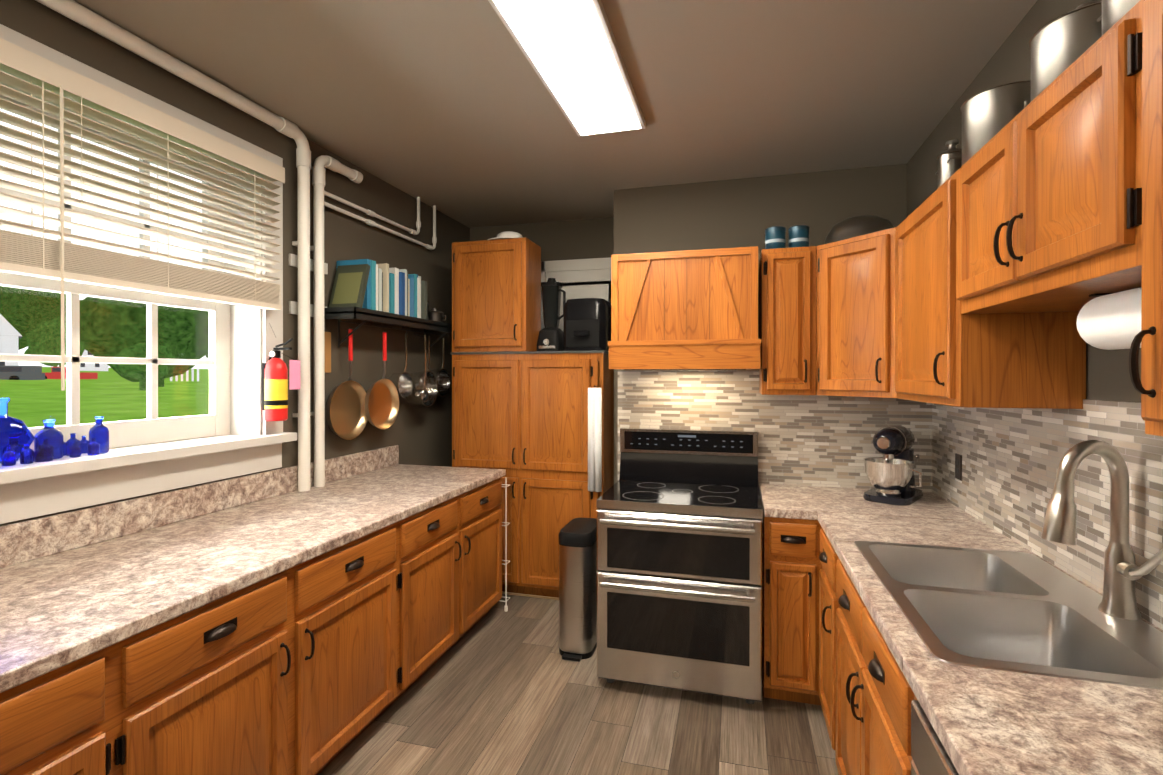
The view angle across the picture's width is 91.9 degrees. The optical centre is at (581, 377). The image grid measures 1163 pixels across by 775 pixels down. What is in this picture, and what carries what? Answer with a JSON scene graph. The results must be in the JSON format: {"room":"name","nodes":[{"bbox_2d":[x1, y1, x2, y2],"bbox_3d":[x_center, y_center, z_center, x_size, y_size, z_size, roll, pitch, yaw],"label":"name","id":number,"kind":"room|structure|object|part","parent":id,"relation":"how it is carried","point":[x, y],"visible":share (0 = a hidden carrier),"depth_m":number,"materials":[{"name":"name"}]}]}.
{"room":"kitchen","nodes":[
{"label":"kitchen","id":0,"kind":"room"},
{"bbox_2d":[0,0,469,525],"bbox_3d":[-2.065,0.115,1.513,0.300,2.800,7.500,0,0,16],"label":"wall","id":1,"kind":"structure","parent":0,"point":[419,435],"depth_m":3.31,"materials":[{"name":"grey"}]},
{"bbox_2d":[0,24,296,523],"bbox_3d":[-1.924,-0.323,1.843,0.375,1.568,2.215,0,0,16],"label":"window","id":2,"kind":"structure","parent":1,"relation":"in","point":[253,441],"depth_m":2.38,"materials":[{"name":"white"}]},
{"bbox_3d":[-1.921,-0.373,2.296,0.046,1.205,0.970,0,0,16],"label":"glass","id":3,"kind":"part","parent":2,"relation":"part of","materials":[{"name":"clear glass"}]},
{"bbox_3d":[-1.921,-0.359,2.296,0.082,1.289,1.046,0,0,16],"label":"left window sash","id":4,"kind":"part","parent":2,"relation":"part of","materials":[{"name":"white wood"}]},
{"bbox_2d":[0,38,284,390],"bbox_3d":[-1.642,-0.493,2.215,0.083,1.070,1.167,0,0,16],"label":"window blinds","id":5,"kind":"object","parent":2,"relation":"attached to","point":[35,256],"visible":1,"depth_m":2.06,"materials":[{"name":"beige plastic"}]},
{"bbox_2d":[35,0,436,491],"bbox_3d":[-1.959,-0.343,1.154,0.095,1.883,6.448,0,0,16],"label":"pipes","id":6,"kind":"object","parent":1,"relation":"attached to","point":[80,14],"visible":0.98,"depth_m":2.92,"materials":[{"name":"white"}]},
{"bbox_2d":[262,323,299,420],"bbox_3d":[-1.459,-0.025,2.753,0.159,0.470,0.156,0,0,16],"label":"fire extinguisher","id":7,"kind":"object","parent":1,"relation":"attached to","point":[274,388],"visible":1,"depth_m":2.70,"materials":[{"name":"red metal"}]},
{"bbox_2d":[324,332,330,372],"bbox_3d":[-1.445,-0.141,3.159,0.013,0.230,0.095,0,0,16],"label":"plaque","id":8,"kind":"object","parent":1,"relation":"attached to","point":[327,342],"visible":0.38,"depth_m":3.17,"materials":[{"name":"brown wood"}]},
{"bbox_2d":[289,254,451,439],"bbox_3d":[-1.212,-0.164,3.584,0.234,1.050,1.450,0,0,16],"label":"shelf","id":9,"kind":"object","parent":1,"relation":"attached to","point":[364,290],"visible":1,"depth_m":3.40,"materials":[{"name":"grey metal"}]},
{"bbox_2d":[328,259,426,318],"bbox_3d":[-1.236,-0.522,3.490,0.220,0.332,0.758,0,0,16],"label":"books","id":10,"kind":"object","parent":9,"relation":"on","point":[377,291],"depth_m":3.29,"materials":[{"name":"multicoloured paper"}]},
{"bbox_3d":[-1.182,-0.281,3.690,0.232,0.215,1.230,0,0,16],"label":"shelf","id":11,"kind":"part","parent":9,"relation":"part of","materials":[{"name":"grey metal"}]},
{"bbox_2d":[470,217,613,260],"bbox_3d":[-0.203,0.103,4.784,1.540,2.800,0.200,0,0,16],"label":"wall","id":12,"kind":"structure","parent":0,"point":[576,239],"depth_m":4.65,"materials":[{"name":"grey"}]},
{"bbox_2d":[541,257,610,330],"bbox_3d":[-0.021,0.268,4.617,0.780,2.470,0.025,0,0,16],"label":"door frame","id":13,"kind":"structure","parent":12,"relation":"attached to","point":[584,278],"depth_m":4.61,"materials":[{"name":"white"}]},
{"bbox_2d":[73,0,1036,227],"bbox_3d":[-0.413,-1.334,1.049,3.730,0.100,7.500,0,0,16],"label":"ceiling","id":14,"kind":"structure","parent":0,"point":[451,109],"depth_m":2.48,"materials":[{"name":"beige paint"}]},
{"bbox_2d":[488,0,644,135],"bbox_3d":[-0.086,-1.267,2.022,0.350,0.039,1.790,0,0,16],"label":"recessed light","id":15,"kind":"object","parent":14,"relation":"in","point":[570,51],"visible":1,"depth_m":2.21,"materials":[{"name":"white plastic"}]},
{"bbox_2d":[318,591,838,774],"bbox_3d":[-0.413,1.560,1.060,3.730,0.112,7.500,0,0,16],"label":"floor","id":16,"kind":"structure","parent":0,"point":[496,689],"depth_m":2.45,"materials":[{"name":"wood"}]},
{"bbox_2d":[0,638,127,774],"bbox_3d":[-1.659,1.079,0.906,0.801,0.876,1.160,0,0,16],"label":"base cabinet","id":17,"kind":"object","parent":16,"relation":"on","point":[71,718],"depth_m":1.27,"materials":[{"name":"brown wood"}]},
{"bbox_2d":[0,445,505,692],"bbox_3d":[-1.530,0.555,1.366,0.806,0.170,4.900,0,0,16],"label":"countertop","id":18,"kind":"structure","parent":17,"relation":"on","point":[77,585],"depth_m":1.94,"materials":[{"name":"stone"}]},
{"bbox_2d":[128,564,299,774],"bbox_3d":[-1.429,1.076,1.734,0.801,0.876,0.559,0,0,16],"label":"base cabinet","id":19,"kind":"object","parent":16,"relation":"on","point":[214,687],"depth_m":1.64,"materials":[{"name":"brown wood"}]},
{"bbox_2d":[300,519,403,774],"bbox_3d":[-1.272,1.074,2.302,0.801,0.876,0.620,0,0,16],"label":"base cabinet","id":20,"kind":"object","parent":16,"relation":"on","point":[317,665],"depth_m":2.17,"materials":[{"name":"brown wood"}]},
{"bbox_2d":[404,477,501,692],"bbox_3d":[-1.036,1.071,3.153,0.801,0.876,1.146,0,0,16],"label":"base cabinet","id":21,"kind":"object","parent":16,"relation":"on","point":[453,547],"depth_m":2.92,"materials":[{"name":"brown wood"}]},
{"bbox_2d":[499,478,509,611],"bbox_3d":[-0.622,1.077,3.693,0.321,0.860,0.080,0,0,16],"label":"wire rack","id":22,"kind":"object","parent":16,"relation":"on","point":[505,564],"visible":0.4,"depth_m":3.62,"materials":[{"name":"white metal"}]},
{"bbox_2d":[451,237,613,597],"bbox_3d":[-0.314,0.280,4.039,1.105,2.450,0.608,0,0,16],"label":"pantry cabinet","id":23,"kind":"object","parent":16,"relation":"on","point":[519,408],"visible":0.77,"depth_m":3.80,"materials":[{"name":"brown wood"}]},
{"bbox_2d":[488,231,522,239],"bbox_3d":[-0.509,-0.981,3.978,0.344,0.072,0.344,0,0,16],"label":"plate","id":24,"kind":"object","parent":23,"relation":"on","point":[506,235],"visible":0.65,"depth_m":3.89,"materials":[{"name":"white ceramic"}]},
{"bbox_2d":[537,278,565,350],"bbox_3d":[-0.205,-0.441,4.007,0.190,0.530,0.226,0,0,16],"label":"blender","id":25,"kind":"object","parent":23,"relation":"in","point":[550,337],"visible":0.96,"depth_m":3.96,"materials":[{"name":"black plastic"}]},
{"bbox_2d":[563,298,610,350],"bbox_3d":[0.045,-0.358,3.899,0.300,0.365,0.380,0,0,16],"label":"air fryer","id":26,"kind":"object","parent":23,"relation":"in","point":[586,324],"visible":0.83,"depth_m":3.77,"materials":[{"name":"black plastic"}]},
{"bbox_2d":[588,385,601,491],"bbox_3d":[0.087,0.395,3.639,0.092,0.684,0.050,0,0,16],"label":"hanging towel","id":27,"kind":"object","parent":23,"relation":"hanging from","point":[595,439],"visible":0.92,"depth_m":3.63,"materials":[{"name":"white fabric"}]},
{"bbox_2d":[559,518,597,661],"bbox_3d":[-0.004,1.170,3.168,0.192,0.678,0.394,0,0,16],"label":"steel trash can","id":28,"kind":"object","parent":16,"relation":"on","point":[578,570],"visible":0.79,"depth_m":3.02,"materials":[{"name":"grey metal"}]},
{"bbox_2d":[596,427,762,703],"bbox_3d":[0.520,0.905,2.901,0.771,1.210,0.736,0,0,16],"label":"range","id":29,"kind":"object","parent":16,"relation":"on","point":[679,555],"visible":1,"depth_m":2.63,"materials":[{"name":"silver metal"}]},
{"bbox_2d":[760,496,815,704],"bbox_3d":[1.033,1.072,2.824,0.248,0.876,0.616,0,0,16],"label":"base cabinet","id":30,"kind":"object","parent":16,"relation":"on","point":[788,545],"depth_m":2.54,"materials":[{"name":"brown wood"}]},
{"bbox_2d":[816,520,916,774],"bbox_3d":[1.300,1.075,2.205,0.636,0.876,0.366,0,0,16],"label":"base cabinet","id":31,"kind":"object","parent":16,"relation":"on","point":[825,646],"depth_m":1.71,"materials":[{"name":"brown wood"}]},
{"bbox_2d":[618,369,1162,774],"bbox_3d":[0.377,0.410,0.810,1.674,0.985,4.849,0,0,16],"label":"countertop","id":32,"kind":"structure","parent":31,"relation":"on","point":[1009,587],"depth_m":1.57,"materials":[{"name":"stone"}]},
{"bbox_2d":[863,426,922,505],"bbox_3d":[1.535,0.416,2.764,0.298,0.356,0.359,0,0,16],"label":"stand mixer","id":33,"kind":"object","parent":32,"relation":"on","point":[890,474],"visible":1,"depth_m":2.66,"materials":[{"name":"black"}]},
{"bbox_2d":[955,453,961,480],"bbox_3d":[1.717,0.408,2.562,0.008,0.115,0.072,0,0,16],"label":"electrical outlet plate","id":34,"kind":"object","parent":32,"relation":"attached to","point":[958,466],"visible":1,"depth_m":2.55,"materials":[{"name":"brown plastic"}]},
{"bbox_2d":[854,540,1162,689],"bbox_3d":[1.136,0.700,1.545,0.554,0.209,0.904,0,0,16],"label":"sink","id":35,"kind":"object","parent":32,"relation":"in","point":[1027,614],"depth_m":1.52,"materials":[{"name":"silver metal"}]},
{"bbox_2d":[911,700,958,774],"bbox_3d":[0.855,1.029,0.773,0.654,0.768,0.586,0,0,16],"label":"dishwasher","id":36,"kind":"object","parent":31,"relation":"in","point":[929,755],"visible":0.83,"depth_m":1.04,"materials":[{"name":"silver metal"}]},
{"bbox_2d":[614,164,906,483],"bbox_3d":[1.044,0.108,3.463,1.810,2.800,0.620,0,0,16],"label":"wall","id":37,"kind":"structure","parent":0,"point":[736,213],"depth_m":3.14,"materials":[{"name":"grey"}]},
{"bbox_2d":[608,246,760,370],"bbox_3d":[0.565,-0.344,3.062,0.776,0.614,0.396,0,0,16],"label":"range hood","id":38,"kind":"object","parent":37,"relation":"attached to","point":[691,310],"visible":1,"depth_m":2.89,"materials":[{"name":"brown wood"}]},
{"bbox_2d":[759,227,896,397],"bbox_3d":[1.332,-0.280,2.744,0.863,0.739,0.601,0,0,16],"label":"upper cabinet","id":39,"kind":"object","parent":37,"relation":"attached to","point":[826,319],"visible":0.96,"depth_m":2.70,"materials":[{"name":"brown wood"}]},
{"bbox_2d":[765,226,785,248],"bbox_3d":[1.014,-0.716,2.939,0.104,0.130,0.104,0,0,16],"label":"canister","id":40,"kind":"object","parent":39,"relation":"on","point":[775,236],"visible":0.85,"depth_m":2.90,"materials":[{"name":"blue metal"}]},
{"bbox_2d":[788,225,808,247],"bbox_3d":[1.127,-0.716,2.918,0.104,0.130,0.104,0,0,16],"label":"canister","id":41,"kind":"object","parent":39,"relation":"on","point":[798,235],"visible":0.77,"depth_m":2.88,"materials":[{"name":"blue ceramic"}]},
{"bbox_2d":[824,215,893,243],"bbox_3d":[1.378,-0.717,2.775,0.348,0.134,0.348,0,0,16],"label":"bowl","id":42,"kind":"object","parent":39,"relation":"on","point":[852,227],"visible":0.5,"depth_m":2.66,"materials":[{"name":"grey metal"}]},
{"bbox_2d":[907,0,1140,402],"bbox_3d":[1.190,0.119,0.231,0.200,2.800,6.770,0,0,16],"label":"wall","id":43,"kind":"structure","parent":0,"point":[1108,378],"depth_m":2.06,"materials":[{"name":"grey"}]},
{"bbox_2d":[618,369,1162,629],"bbox_3d":[0.377,0.410,0.810,1.674,0.985,4.849,0,0,16],"label":"tile backsplash","id":44,"kind":"structure","parent":43,"relation":"attached to","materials":[{"name":"grey tile"}]},
{"bbox_2d":[895,177,1085,408],"bbox_3d":[1.406,-0.277,2.035,0.343,0.739,0.723,0,0,16],"label":"upper cabinet","id":45,"kind":"object","parent":43,"relation":"attached to","point":[1039,362],"depth_m":1.75,"materials":[{"name":"brown wood"}]},
{"bbox_2d":[935,139,961,187],"bbox_3d":[1.373,-0.761,2.081,0.098,0.227,0.157,0,0,16],"label":"stock pot","id":46,"kind":"object","parent":45,"relation":"on","point":[949,162],"visible":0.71,"depth_m":2.06,"materials":[{"name":"silver metal"}]},
{"bbox_2d":[947,17,1122,319],"bbox_3d":[1.201,-0.418,1.295,0.343,0.453,0.805,0,0,16],"label":"upper cabinet","id":47,"kind":"object","parent":43,"relation":"attached to","point":[1027,230],"depth_m":1.23,"materials":[{"name":"brown wood"}]},
{"bbox_2d":[960,80,1030,165],"bbox_3d":[1.311,-0.755,1.746,0.224,0.217,0.294,0,0,16],"label":"stock pot","id":48,"kind":"object","parent":47,"relation":"on","point":[988,115],"visible":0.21,"depth_m":1.69,"materials":[{"name":"silver metal"}]},
{"bbox_2d":[1029,1,1101,100],"bbox_3d":[1.211,-0.768,1.348,0.218,0.247,0.277,0,0,16],"label":"stock pot","id":49,"kind":"object","parent":47,"relation":"on","point":[1060,45],"visible":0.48,"depth_m":1.31,"materials":[{"name":"silver metal"}]},
{"bbox_2d":[1076,287,1141,349],"bbox_3d":[1.150,-0.126,1.131,0.124,0.130,0.349,0,0,16],"label":"paper towel holder","id":50,"kind":"object","parent":47,"relation":"attached to","point":[1108,321],"visible":0.81,"depth_m":1.18,"materials":[{"name":"white paper"}]},
{"bbox_2d":[1102,0,1139,34],"bbox_3d":[1.128,-0.747,1.049,0.238,0.207,0.297,0,0,16],"label":"stock pot","id":51,"kind":"object","parent":47,"relation":"on","point":[1114,12],"visible":0.27,"depth_m":1.07,"materials":[{"name":"silver metal"}]},
{"bbox_2d":[1111,0,1162,436],"bbox_3d":[1.029,-0.272,0.675,0.343,0.739,0.478,0,0,16],"label":"upper cabinet","id":52,"kind":"object","parent":43,"relation":"attached to","point":[1143,23],"depth_m":0.91,"materials":[{"name":"brown wood"}]},
{"label":"outside","id":53,"kind":"structure","parent":0,"visible":0},
{"bbox_2d":[0,367,208,427],"bbox_3d":[-56.861,-0.073,62.432,136.800,3.830,150.000,0,0,16],"label":"lawn","id":54,"kind":"structure","parent":53,"point":[193,400],"depth_m":29.95,"materials":[{"name":"green plant"}]},
{"bbox_2d":[0,314,21,365],"bbox_3d":[-83.805,-4.468,79.793,8.300,11.020,6.110,0,0,44],"label":"house","id":55,"kind":"structure","parent":54,"relation":"on","point":[13,333],"depth_m":78.28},
{"bbox_2d":[0,366,44,379],"bbox_3d":[-52.024,-0.245,50.940,4.832,1.591,2.030,0,0,-2],"label":"suv","id":56,"kind":"object","parent":54,"relation":"on","point":[21,371],"depth_m":50.23,"materials":[{"name":"grey metal"}]},
{"bbox_2d":[0,286,65,349],"bbox_3d":[-94.025,-9.669,91.494,21.566,16.085,20.288,0,0,16],"label":"tree","id":57,"kind":"object","parent":54,"relation":"on","point":[19,322],"depth_m":88.67,"materials":[{"name":"green plant"}]},
{"bbox_2d":[24,315,84,366],"bbox_3d":[-78.951,-4.369,84.790,7.939,10.140,8.407,0,0,16],"label":"tree","id":58,"kind":"object","parent":54,"relation":"on","point":[44,332],"depth_m":81.79,"materials":[{"name":"green plant"}]},
{"bbox_2d":[45,367,97,378],"bbox_3d":[-50.491,-0.266,54.996,4.525,1.491,2.030,0,0,-2],"label":"pickup truck","id":59,"kind":"object","parent":54,"relation":"on","point":[56,371],"depth_m":54.23,"materials":[{"name":"red metal"}]},
{"bbox_2d":[80,350,107,370],"bbox_3d":[-83.032,-4.251,95.066,5.265,9.828,8.300,0,0,-41],"label":"house","id":60,"kind":"structure","parent":54,"relation":"on","point":[91,366],"depth_m":92.25,"materials":[{"name":"white"}]},
{"bbox_2d":[60,296,208,386],"bbox_3d":[-33.999,-2.942,44.578,8.953,9.437,10.303,0,0,16],"label":"tree","id":61,"kind":"object","parent":54,"relation":"on","point":[168,328],"depth_m":41.84,"materials":[{"name":"green plant"}]},
{"bbox_2d":[111,343,175,389],"bbox_3d":[-30.094,-0.507,38.834,3.761,3.721,4.103,0,0,16],"label":"tree","id":62,"kind":"object","parent":54,"relation":"on","point":[130,369],"depth_m":37.92,"materials":[{"name":"green plant"}]},
{"bbox_2d":[170,368,198,380],"bbox_3d":[-34.421,-0.213,48.756,2.423,1.100,0.150,0,0,-2],"label":"fence","id":63,"kind":"object","parent":54,"relation":"on","point":[187,374],"depth_m":48.73,"materials":[{"name":"white wood"}]}
]}

